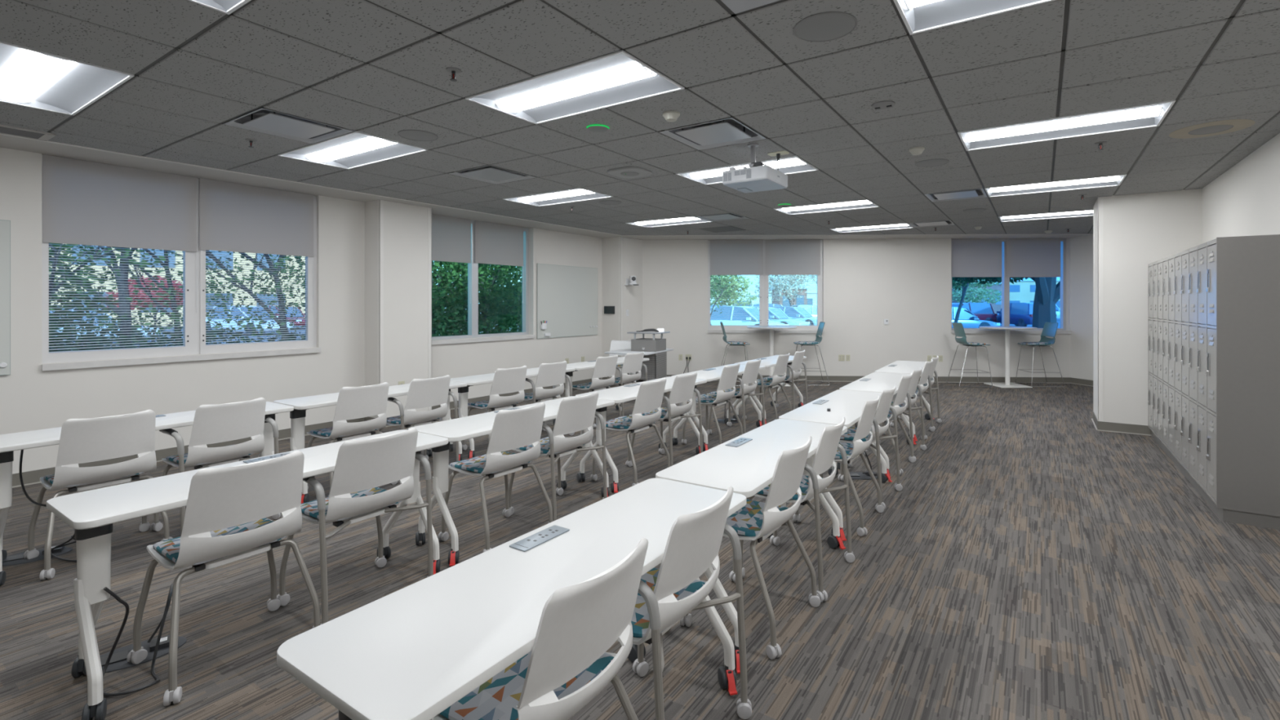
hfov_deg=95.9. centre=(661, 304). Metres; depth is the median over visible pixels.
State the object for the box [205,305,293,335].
car
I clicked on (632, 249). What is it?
wall
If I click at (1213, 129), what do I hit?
grille
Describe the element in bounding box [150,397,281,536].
chair
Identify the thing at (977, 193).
ceiling vent
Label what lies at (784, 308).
car
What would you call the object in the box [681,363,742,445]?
chair
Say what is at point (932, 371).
chair
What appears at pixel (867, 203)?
ceiling light
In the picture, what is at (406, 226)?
wall
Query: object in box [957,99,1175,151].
ceiling light
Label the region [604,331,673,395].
podium
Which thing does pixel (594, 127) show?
microphone
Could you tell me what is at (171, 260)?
building
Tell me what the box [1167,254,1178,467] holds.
locker
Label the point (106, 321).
shrub
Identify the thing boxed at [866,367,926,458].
chair
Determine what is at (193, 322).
window
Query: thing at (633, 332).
shelf
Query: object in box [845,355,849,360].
wall outlet
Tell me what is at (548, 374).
chair
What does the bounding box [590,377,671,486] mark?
chair
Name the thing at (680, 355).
wall outlet
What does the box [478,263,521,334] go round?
tree
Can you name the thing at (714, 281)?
tree
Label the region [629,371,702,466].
chair
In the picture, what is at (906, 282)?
wall
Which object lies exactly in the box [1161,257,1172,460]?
locker
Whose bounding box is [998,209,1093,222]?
ceiling light
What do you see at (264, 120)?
ceiling vent
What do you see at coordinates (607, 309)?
panel
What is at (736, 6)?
ceiling panel
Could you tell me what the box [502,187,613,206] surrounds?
ceiling light
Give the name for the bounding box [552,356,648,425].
table
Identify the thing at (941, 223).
ceiling vent
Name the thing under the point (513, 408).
module
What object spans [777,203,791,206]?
microphone
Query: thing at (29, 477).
baseboard
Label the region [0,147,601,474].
wall
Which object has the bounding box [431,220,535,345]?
window
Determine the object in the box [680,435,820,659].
chair
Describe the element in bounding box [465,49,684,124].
ceiling light
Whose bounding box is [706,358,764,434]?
chair
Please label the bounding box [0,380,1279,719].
floor
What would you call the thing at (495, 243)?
roller shade
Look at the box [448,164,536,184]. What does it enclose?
ceiling vent
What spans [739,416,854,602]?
chair
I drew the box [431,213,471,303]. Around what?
roller shade
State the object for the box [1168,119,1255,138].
ceiling speaker
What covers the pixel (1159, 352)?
locker
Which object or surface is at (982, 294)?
tree
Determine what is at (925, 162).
grille
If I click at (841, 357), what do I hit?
wall outlet
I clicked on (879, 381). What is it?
table
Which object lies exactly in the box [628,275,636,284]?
camera
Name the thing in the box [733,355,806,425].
table
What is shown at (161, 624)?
lead
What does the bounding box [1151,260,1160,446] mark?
locker
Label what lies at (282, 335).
shrub
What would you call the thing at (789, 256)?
roller shade
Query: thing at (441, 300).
tree
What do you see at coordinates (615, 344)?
chair
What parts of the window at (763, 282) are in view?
sill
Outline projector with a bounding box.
[722,142,787,192]
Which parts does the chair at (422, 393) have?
armrest, leg, leg, armrest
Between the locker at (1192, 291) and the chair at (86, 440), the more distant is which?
the locker at (1192, 291)
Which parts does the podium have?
perforated panel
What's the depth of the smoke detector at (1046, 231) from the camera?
9.85 m
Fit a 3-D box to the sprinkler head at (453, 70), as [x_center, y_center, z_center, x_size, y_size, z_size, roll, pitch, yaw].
[-1.119,-1.234,3.104,0.080,0.060,0.080,0,0,33]
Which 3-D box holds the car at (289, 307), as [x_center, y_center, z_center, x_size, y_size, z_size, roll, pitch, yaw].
[-23.994,0.800,36.338,4.510,1.482,2.016,0,0,16]
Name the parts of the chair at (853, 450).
leg, leg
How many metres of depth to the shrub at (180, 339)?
8.53 m
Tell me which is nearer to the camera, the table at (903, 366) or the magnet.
the magnet
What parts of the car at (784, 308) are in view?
cabin glass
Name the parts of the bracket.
plate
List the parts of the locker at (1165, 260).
handle, handle, handle, door, door, door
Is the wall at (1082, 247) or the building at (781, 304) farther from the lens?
the building at (781, 304)
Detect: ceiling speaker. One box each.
[397,129,438,141]
[599,200,621,204]
[793,11,857,41]
[915,158,949,167]
[962,208,986,212]
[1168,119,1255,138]
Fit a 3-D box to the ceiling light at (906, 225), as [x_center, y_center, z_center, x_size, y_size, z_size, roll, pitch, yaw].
[3.480,-1.283,9.569,1.208,0.048,0.600,0,0,33]
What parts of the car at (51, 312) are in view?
cabin glass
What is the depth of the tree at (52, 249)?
7.32 m
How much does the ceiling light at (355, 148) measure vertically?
0.048 m
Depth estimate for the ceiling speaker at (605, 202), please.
7.08 m
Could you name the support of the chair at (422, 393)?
on the floor
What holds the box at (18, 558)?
on the floor
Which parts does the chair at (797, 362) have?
leg, armrest, leg, armrest, leg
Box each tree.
[48,242,119,351]
[48,244,231,348]
[71,245,235,346]
[104,275,182,342]
[165,249,305,342]
[431,260,484,337]
[431,260,512,335]
[433,261,521,336]
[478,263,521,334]
[710,275,737,324]
[710,275,756,306]
[753,275,817,306]
[951,276,968,328]
[951,276,1060,328]
[951,278,1013,303]
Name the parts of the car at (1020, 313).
cabin glass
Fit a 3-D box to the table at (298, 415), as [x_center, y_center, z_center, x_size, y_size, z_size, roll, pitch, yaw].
[-2.438,1.113,4.963,0.512,0.737,1.491,0,0,33]
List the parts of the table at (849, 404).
leg, leg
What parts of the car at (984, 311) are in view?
cabin glass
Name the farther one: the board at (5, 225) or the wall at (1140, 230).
the wall at (1140, 230)
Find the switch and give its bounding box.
[160,636,167,642]
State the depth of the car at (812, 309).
44.27 m
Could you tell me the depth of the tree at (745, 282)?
51.14 m
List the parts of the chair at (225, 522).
leg, leg, leg, leg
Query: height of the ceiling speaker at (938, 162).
0.013 m
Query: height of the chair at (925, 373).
0.851 m
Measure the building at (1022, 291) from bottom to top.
6.350 m
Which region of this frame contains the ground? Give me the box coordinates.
[51,311,1060,351]
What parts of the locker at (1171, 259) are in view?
handle, handle, handle, door, door, door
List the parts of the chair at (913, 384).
leg, armrest, leg, armrest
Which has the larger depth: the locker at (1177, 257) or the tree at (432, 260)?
the tree at (432, 260)
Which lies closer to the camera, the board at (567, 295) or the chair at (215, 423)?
the chair at (215, 423)
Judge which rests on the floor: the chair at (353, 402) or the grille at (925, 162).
the chair at (353, 402)
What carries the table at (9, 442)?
on the floor
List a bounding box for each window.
[41,178,320,370]
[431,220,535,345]
[707,240,824,333]
[951,238,1071,333]
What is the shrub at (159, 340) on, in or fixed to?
on the lawn
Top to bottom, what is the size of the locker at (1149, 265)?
1.935 m
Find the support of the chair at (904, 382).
on the floor
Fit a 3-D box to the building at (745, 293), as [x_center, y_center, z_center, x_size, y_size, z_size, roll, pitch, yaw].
[9.731,0.066,71.250,4.800,2.950,3.100,0,0,0]
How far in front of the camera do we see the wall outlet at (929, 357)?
10.99 m
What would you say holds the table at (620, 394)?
on the floor
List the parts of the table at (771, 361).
leg, leg, leg, leg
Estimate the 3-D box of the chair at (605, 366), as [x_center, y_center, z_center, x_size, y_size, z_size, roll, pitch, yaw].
[-0.854,1.055,7.235,0.539,0.851,0.568,0,0,35]
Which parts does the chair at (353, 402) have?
leg, leg, leg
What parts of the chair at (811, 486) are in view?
leg, leg, armrest, leg, leg, armrest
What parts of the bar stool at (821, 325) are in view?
foot rail, sled leg, sled leg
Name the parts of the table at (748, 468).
leg, leg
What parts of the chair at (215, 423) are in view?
leg, armrest, leg, leg, armrest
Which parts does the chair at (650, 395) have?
leg, leg, leg, leg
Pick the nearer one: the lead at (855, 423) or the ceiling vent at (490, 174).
the lead at (855, 423)
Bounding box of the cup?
[540,323,546,328]
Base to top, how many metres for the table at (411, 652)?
0.737 m
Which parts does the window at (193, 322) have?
pane, sill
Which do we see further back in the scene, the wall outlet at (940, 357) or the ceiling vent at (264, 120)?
the wall outlet at (940, 357)
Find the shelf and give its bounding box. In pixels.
[626,331,670,333]
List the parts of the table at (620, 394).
leg, leg, leg, leg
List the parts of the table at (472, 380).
leg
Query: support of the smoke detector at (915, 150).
attached to the ceiling
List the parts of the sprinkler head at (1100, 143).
frame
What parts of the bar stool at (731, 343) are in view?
sled leg, sled leg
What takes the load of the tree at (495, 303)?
on the lawn
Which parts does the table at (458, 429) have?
leg, leg, leg, leg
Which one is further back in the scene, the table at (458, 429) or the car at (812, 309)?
the car at (812, 309)
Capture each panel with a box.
[604,306,614,313]
[720,0,779,13]
[1216,234,1279,529]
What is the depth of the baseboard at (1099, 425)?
6.66 m
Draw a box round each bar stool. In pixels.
[717,321,750,386]
[793,321,829,385]
[946,322,992,387]
[1015,321,1065,386]
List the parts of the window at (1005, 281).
sill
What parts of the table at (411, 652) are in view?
leg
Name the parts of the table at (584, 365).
leg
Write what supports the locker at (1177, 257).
on the floor
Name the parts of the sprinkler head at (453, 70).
frame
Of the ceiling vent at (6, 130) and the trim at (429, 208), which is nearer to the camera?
the ceiling vent at (6, 130)
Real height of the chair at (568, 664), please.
0.851 m
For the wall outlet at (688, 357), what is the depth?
11.22 m
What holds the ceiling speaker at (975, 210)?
attached to the ceiling
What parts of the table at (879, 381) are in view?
leg, leg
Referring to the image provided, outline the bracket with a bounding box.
[626,278,638,285]
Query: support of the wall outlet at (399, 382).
attached to the wall at (406, 226)
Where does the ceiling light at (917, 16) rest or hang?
attached to the ceiling
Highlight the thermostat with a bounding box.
[884,319,888,324]
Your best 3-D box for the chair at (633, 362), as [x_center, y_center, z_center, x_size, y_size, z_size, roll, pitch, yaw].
[-0.538,1.055,7.712,0.543,0.851,0.594,0,0,35]
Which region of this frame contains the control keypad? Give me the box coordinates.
[656,328,664,332]
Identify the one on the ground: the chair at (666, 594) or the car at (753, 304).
the car at (753, 304)
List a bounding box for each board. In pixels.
[0,219,10,375]
[537,263,597,338]
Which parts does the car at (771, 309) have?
cabin glass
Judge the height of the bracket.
0.134 m
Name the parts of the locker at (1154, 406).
handle, handle, handle, door, door, door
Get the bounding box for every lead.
[18,449,76,561]
[102,583,173,696]
[855,422,871,473]
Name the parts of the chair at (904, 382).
leg, leg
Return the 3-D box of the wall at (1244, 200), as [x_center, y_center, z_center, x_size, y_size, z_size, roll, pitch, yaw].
[2.763,-0.044,1.350,0.200,3.050,11.690,0,0,33]
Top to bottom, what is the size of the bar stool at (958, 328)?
1.154 m
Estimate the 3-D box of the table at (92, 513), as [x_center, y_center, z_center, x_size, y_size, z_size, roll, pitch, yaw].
[-1.784,1.113,2.716,0.512,0.737,1.490,0,0,33]
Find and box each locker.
[1147,262,1155,440]
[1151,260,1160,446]
[1156,258,1166,453]
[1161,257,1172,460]
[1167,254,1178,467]
[1173,252,1185,475]
[1180,248,1193,485]
[1187,245,1202,496]
[1196,242,1212,507]
[1205,238,1226,521]
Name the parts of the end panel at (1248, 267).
kick plate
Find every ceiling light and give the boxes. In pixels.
[0,40,134,115]
[188,0,250,14]
[277,128,428,168]
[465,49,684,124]
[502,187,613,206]
[625,216,712,227]
[675,155,818,184]
[773,199,879,214]
[830,222,914,232]
[893,0,1055,35]
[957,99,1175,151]
[984,174,1126,196]
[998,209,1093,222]
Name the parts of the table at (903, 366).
leg, leg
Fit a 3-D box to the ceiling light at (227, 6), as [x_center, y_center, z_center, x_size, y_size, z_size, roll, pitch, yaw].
[-1.540,-1.283,1.926,1.208,0.048,0.600,0,0,33]
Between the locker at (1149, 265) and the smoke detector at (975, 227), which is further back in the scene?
the smoke detector at (975, 227)
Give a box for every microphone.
[586,124,609,132]
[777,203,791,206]
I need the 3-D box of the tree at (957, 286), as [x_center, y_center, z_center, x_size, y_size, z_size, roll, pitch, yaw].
[14.865,-0.842,28.002,2.828,4.772,2.727,0,0,-44]
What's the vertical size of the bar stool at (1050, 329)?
1.154 m
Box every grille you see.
[600,200,620,204]
[915,160,948,166]
[1189,124,1231,134]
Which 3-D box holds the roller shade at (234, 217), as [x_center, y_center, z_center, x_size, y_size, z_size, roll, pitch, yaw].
[-4.290,-0.598,6.179,0.025,1.309,1.077,0,0,33]
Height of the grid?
0.024 m
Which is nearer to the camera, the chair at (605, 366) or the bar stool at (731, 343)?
the chair at (605, 366)
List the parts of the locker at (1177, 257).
handle, handle, handle, door, door, door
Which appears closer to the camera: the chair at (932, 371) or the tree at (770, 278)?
the chair at (932, 371)
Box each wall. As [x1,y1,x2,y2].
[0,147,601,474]
[364,200,428,417]
[601,236,642,377]
[642,237,1071,377]
[1071,235,1093,380]
[1093,188,1201,425]
[1201,133,1279,244]
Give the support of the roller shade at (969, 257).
attached to the window at (1005, 281)
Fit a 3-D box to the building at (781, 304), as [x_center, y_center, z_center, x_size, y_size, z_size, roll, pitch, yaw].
[19.149,-0.534,87.000,4.600,4.150,6.600,0,0,0]
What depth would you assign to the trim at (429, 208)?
7.49 m
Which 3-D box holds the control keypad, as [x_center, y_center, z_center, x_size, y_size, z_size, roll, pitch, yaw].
[-0.019,0.413,9.255,0.120,0.055,0.100,0,0,6]
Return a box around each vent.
[0,124,56,141]
[223,107,352,143]
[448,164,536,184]
[659,116,765,150]
[694,212,748,221]
[698,226,746,232]
[723,168,751,181]
[909,220,955,227]
[924,188,986,201]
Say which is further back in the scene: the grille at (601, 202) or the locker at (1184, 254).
the grille at (601, 202)
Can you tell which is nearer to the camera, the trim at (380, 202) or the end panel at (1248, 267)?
the end panel at (1248, 267)
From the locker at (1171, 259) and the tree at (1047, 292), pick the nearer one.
the locker at (1171, 259)
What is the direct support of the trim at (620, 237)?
attached to the wall at (632, 249)
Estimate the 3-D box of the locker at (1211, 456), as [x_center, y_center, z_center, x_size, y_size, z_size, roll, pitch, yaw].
[4.078,0.513,3.965,0.467,1.935,0.304,0,0,33]
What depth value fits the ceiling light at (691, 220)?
8.93 m
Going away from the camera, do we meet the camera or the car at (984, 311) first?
the camera
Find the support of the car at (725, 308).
on the ground
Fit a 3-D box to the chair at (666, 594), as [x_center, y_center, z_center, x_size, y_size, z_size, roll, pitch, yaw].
[-0.049,1.055,1.988,0.543,0.851,0.594,0,0,33]
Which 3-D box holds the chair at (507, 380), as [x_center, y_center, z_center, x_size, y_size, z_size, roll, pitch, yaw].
[-1.696,1.055,5.950,0.539,0.851,0.568,0,0,37]
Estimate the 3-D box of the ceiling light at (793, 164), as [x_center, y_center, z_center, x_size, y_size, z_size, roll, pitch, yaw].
[0.802,-1.283,5.493,1.208,0.048,0.600,0,0,33]
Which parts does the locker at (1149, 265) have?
handle, handle, handle, door, door, door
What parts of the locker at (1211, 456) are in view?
handle, handle, handle, door, door, door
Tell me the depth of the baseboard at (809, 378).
10.94 m
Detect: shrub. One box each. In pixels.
[48,326,175,351]
[53,313,182,350]
[140,326,258,347]
[251,331,305,342]
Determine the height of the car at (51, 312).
1.482 m
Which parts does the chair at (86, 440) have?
leg, leg, leg, leg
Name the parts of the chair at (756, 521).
leg, leg, leg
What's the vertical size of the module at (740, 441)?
0.005 m
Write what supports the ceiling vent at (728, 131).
in the ceiling
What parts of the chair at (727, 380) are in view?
leg, leg, leg, leg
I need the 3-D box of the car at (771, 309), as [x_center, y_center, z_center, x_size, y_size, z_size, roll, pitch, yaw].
[5.666,0.830,31.803,4.610,1.422,2.016,0,0,34]
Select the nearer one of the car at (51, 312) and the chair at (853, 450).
the chair at (853, 450)
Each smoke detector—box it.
[662,110,679,121]
[909,146,924,155]
[973,226,982,229]
[1044,230,1052,233]
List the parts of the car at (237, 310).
cabin glass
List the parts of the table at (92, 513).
leg, leg, leg, leg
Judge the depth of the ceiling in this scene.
3.57 m
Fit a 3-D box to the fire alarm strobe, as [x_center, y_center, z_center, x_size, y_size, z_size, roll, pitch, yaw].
[1.398,-1.252,3.640,0.140,0.025,0.140,0,0,33]
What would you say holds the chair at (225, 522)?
on the floor
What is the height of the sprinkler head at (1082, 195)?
0.060 m
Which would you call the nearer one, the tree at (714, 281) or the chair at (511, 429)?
the chair at (511, 429)
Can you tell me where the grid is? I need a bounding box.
[14,0,1279,234]
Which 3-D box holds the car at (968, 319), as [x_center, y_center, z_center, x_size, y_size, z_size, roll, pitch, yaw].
[14.943,0.830,30.000,4.410,1.422,2.016,0,0,0]
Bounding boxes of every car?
[48,306,159,342]
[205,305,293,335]
[257,305,305,325]
[710,306,789,324]
[749,303,782,306]
[753,306,809,324]
[769,306,817,324]
[789,305,817,317]
[951,302,997,322]
[951,306,999,328]
[995,302,1033,326]
[1055,304,1060,319]
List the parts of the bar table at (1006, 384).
post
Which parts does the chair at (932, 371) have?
leg, leg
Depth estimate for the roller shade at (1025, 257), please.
10.97 m
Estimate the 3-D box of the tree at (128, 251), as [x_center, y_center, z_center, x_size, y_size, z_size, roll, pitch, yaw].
[-9.183,-1.982,10.255,5.972,7.051,4.836,0,0,1]
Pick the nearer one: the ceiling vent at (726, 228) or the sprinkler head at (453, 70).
the sprinkler head at (453, 70)
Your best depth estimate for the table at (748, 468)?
2.76 m
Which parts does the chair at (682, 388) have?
leg, leg, armrest, leg, leg, armrest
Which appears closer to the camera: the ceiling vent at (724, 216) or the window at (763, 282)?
the ceiling vent at (724, 216)
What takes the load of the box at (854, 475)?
on the floor
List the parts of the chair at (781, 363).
leg, leg, leg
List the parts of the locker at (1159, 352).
handle, handle, handle, door, door, door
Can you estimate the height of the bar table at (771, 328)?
1.067 m
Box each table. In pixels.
[0,401,293,586]
[46,429,448,719]
[273,381,466,503]
[276,478,746,719]
[408,395,614,566]
[448,367,575,458]
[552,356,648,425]
[575,376,706,493]
[655,418,847,673]
[671,364,765,451]
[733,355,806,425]
[746,325,796,386]
[778,389,892,541]
[836,372,916,478]
[875,360,933,440]
[979,326,1037,387]
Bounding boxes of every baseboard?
[12,377,610,488]
[666,374,1093,386]
[1091,410,1151,435]
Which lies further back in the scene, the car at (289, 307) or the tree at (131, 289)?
the car at (289, 307)
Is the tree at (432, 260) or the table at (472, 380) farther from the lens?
the tree at (432, 260)
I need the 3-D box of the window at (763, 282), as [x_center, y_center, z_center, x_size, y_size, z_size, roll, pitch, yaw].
[2.009,-0.349,11.199,2.227,1.803,0.129,0,0,3]
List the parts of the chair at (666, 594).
leg, armrest, leg, leg, armrest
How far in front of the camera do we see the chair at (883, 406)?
4.35 m
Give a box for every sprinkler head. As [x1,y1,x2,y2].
[244,138,257,147]
[445,66,461,81]
[1078,194,1086,199]
[1094,141,1106,150]
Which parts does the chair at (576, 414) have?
leg, armrest, leg, leg, leg, armrest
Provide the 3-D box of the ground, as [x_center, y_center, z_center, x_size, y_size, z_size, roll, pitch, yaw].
[5.122,1.571,62.440,180.000,0.060,170.000,0,0,33]
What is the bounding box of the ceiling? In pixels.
[0,0,1279,239]
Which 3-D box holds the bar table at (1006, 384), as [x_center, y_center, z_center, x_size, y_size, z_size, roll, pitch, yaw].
[6.309,0.948,10.529,0.910,1.067,0.910,0,0,-3]
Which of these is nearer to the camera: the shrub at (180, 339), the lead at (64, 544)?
the lead at (64, 544)
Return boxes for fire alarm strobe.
[871,100,895,110]
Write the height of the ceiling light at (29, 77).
0.048 m
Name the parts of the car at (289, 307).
cabin glass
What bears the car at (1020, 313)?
on the ground
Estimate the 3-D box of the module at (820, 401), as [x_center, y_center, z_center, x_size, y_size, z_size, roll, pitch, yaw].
[1.211,0.741,4.393,0.070,0.005,0.200,0,0,32]
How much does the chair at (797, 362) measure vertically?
0.851 m
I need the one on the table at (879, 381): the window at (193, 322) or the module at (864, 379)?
the module at (864, 379)
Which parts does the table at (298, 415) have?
leg, leg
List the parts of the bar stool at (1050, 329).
sled leg, foot rail, sled leg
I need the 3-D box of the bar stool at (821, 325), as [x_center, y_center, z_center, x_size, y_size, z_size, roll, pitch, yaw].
[2.782,0.902,10.785,0.579,1.154,0.536,0,0,3]
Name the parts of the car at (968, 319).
cabin glass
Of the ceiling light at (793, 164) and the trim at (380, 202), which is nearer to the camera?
the ceiling light at (793, 164)
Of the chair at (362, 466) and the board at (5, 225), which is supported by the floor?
the chair at (362, 466)
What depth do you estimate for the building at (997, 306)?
98.64 m
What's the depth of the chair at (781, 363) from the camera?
7.35 m
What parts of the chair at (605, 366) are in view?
leg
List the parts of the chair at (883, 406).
leg, armrest, leg, leg, armrest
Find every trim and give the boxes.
[0,133,1012,235]
[377,200,383,417]
[428,207,431,410]
[618,236,622,377]
[1097,196,1102,421]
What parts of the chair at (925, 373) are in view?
leg, leg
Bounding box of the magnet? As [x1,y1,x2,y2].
[0,362,7,368]
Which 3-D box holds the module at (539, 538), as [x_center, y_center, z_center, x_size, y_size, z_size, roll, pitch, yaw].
[-0.386,0.741,1.835,0.070,0.005,0.200,0,0,33]
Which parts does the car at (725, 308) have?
cabin glass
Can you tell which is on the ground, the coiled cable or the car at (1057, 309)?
the car at (1057, 309)
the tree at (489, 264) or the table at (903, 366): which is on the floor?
the table at (903, 366)
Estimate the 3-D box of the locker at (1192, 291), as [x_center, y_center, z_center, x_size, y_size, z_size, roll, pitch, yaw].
[4.412,0.513,4.473,0.467,1.935,0.304,0,0,33]
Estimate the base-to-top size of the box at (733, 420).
0.032 m
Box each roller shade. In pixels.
[42,154,197,311]
[200,177,313,309]
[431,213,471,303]
[475,220,523,303]
[710,240,763,275]
[765,239,820,275]
[951,238,1001,276]
[1005,238,1060,277]
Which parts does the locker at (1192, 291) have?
handle, handle, handle, door, door, door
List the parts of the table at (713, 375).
leg, leg, leg, leg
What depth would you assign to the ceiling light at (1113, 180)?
6.22 m
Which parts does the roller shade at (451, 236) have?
pull chain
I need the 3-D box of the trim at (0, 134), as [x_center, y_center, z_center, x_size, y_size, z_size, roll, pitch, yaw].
[0.097,-1.258,7.976,19.171,0.007,5.351,0,0,-29]
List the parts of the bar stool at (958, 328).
sled leg, foot rail, sled leg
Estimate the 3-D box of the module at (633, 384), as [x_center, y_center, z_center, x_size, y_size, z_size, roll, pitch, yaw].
[-0.264,0.741,5.305,0.070,0.005,0.200,0,0,33]
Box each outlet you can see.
[398,381,404,385]
[679,354,682,360]
[683,354,691,373]
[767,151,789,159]
[838,355,844,360]
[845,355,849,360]
[927,355,931,361]
[938,355,942,361]
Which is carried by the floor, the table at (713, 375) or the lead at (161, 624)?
the table at (713, 375)
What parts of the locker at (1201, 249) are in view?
handle, handle, handle, door, door, door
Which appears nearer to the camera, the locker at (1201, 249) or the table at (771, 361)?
the locker at (1201, 249)
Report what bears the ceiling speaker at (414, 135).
attached to the ceiling
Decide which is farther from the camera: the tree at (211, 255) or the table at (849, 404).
the tree at (211, 255)
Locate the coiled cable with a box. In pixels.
[636,328,658,332]
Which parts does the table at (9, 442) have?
leg, leg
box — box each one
[2,545,72,566]
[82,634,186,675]
[713,418,738,422]
[849,471,877,479]
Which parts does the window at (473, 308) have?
sill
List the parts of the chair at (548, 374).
armrest, leg, leg, armrest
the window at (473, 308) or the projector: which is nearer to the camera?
the projector
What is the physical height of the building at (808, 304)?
3.750 m
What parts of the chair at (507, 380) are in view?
leg, leg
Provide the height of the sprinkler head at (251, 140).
0.060 m
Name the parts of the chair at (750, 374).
leg, leg, armrest, leg, leg, armrest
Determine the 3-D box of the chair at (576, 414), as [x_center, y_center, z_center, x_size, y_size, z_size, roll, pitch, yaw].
[-0.761,1.055,4.165,0.543,0.851,0.594,0,0,33]
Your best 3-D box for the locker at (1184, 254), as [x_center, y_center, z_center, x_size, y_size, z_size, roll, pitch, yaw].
[4.579,0.513,4.728,0.467,1.935,0.304,0,0,33]
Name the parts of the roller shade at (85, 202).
pull chain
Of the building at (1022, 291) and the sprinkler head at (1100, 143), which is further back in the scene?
the building at (1022, 291)
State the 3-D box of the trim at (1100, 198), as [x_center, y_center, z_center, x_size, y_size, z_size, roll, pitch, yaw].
[5.162,0.055,6.792,0.049,2.632,0.049,0,0,33]
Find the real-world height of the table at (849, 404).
0.737 m
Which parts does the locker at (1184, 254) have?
handle, handle, handle, door, door, door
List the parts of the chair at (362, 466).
leg, armrest, leg, leg, leg, armrest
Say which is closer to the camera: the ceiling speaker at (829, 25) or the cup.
the ceiling speaker at (829, 25)
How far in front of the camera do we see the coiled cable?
9.21 m
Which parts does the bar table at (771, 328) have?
post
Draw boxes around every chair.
[22,409,173,580]
[126,450,319,706]
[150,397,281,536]
[276,427,433,625]
[306,382,399,496]
[378,374,458,462]
[430,537,648,719]
[437,402,552,552]
[462,365,527,449]
[508,391,607,521]
[524,360,574,435]
[572,355,621,428]
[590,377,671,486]
[600,340,631,386]
[612,351,647,416]
[616,486,751,719]
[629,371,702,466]
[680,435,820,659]
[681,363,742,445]
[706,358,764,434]
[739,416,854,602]
[744,352,791,420]
[760,350,808,409]
[792,394,884,536]
[821,385,902,509]
[847,373,915,475]
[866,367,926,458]
[881,359,934,439]
[889,355,942,429]
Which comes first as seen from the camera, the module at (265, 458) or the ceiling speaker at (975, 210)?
the module at (265, 458)
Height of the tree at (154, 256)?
6.331 m
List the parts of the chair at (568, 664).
leg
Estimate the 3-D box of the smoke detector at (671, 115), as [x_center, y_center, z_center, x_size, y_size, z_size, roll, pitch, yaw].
[0.063,-1.238,3.811,0.116,0.053,0.116,0,0,33]
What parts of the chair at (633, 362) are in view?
armrest, leg, leg, armrest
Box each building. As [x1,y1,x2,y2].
[48,243,305,326]
[710,290,817,305]
[722,293,759,306]
[770,286,809,306]
[951,282,1001,313]
[978,279,1060,309]
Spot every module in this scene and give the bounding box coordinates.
[243,452,290,463]
[493,407,520,413]
[509,524,569,551]
[624,383,640,386]
[725,437,752,447]
[813,399,829,404]
[860,377,871,381]
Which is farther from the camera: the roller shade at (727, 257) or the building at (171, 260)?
the building at (171, 260)
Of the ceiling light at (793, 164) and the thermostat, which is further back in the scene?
the thermostat
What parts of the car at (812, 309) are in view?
cabin glass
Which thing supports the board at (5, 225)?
attached to the wall at (32, 398)
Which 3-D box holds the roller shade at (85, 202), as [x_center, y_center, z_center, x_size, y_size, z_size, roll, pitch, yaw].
[-4.888,-0.586,5.270,0.025,1.334,1.062,0,0,33]
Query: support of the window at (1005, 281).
in the wall at (906, 282)
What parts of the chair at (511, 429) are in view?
leg, leg, leg, leg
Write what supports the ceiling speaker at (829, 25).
attached to the ceiling
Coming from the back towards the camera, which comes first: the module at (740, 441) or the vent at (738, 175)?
the vent at (738, 175)

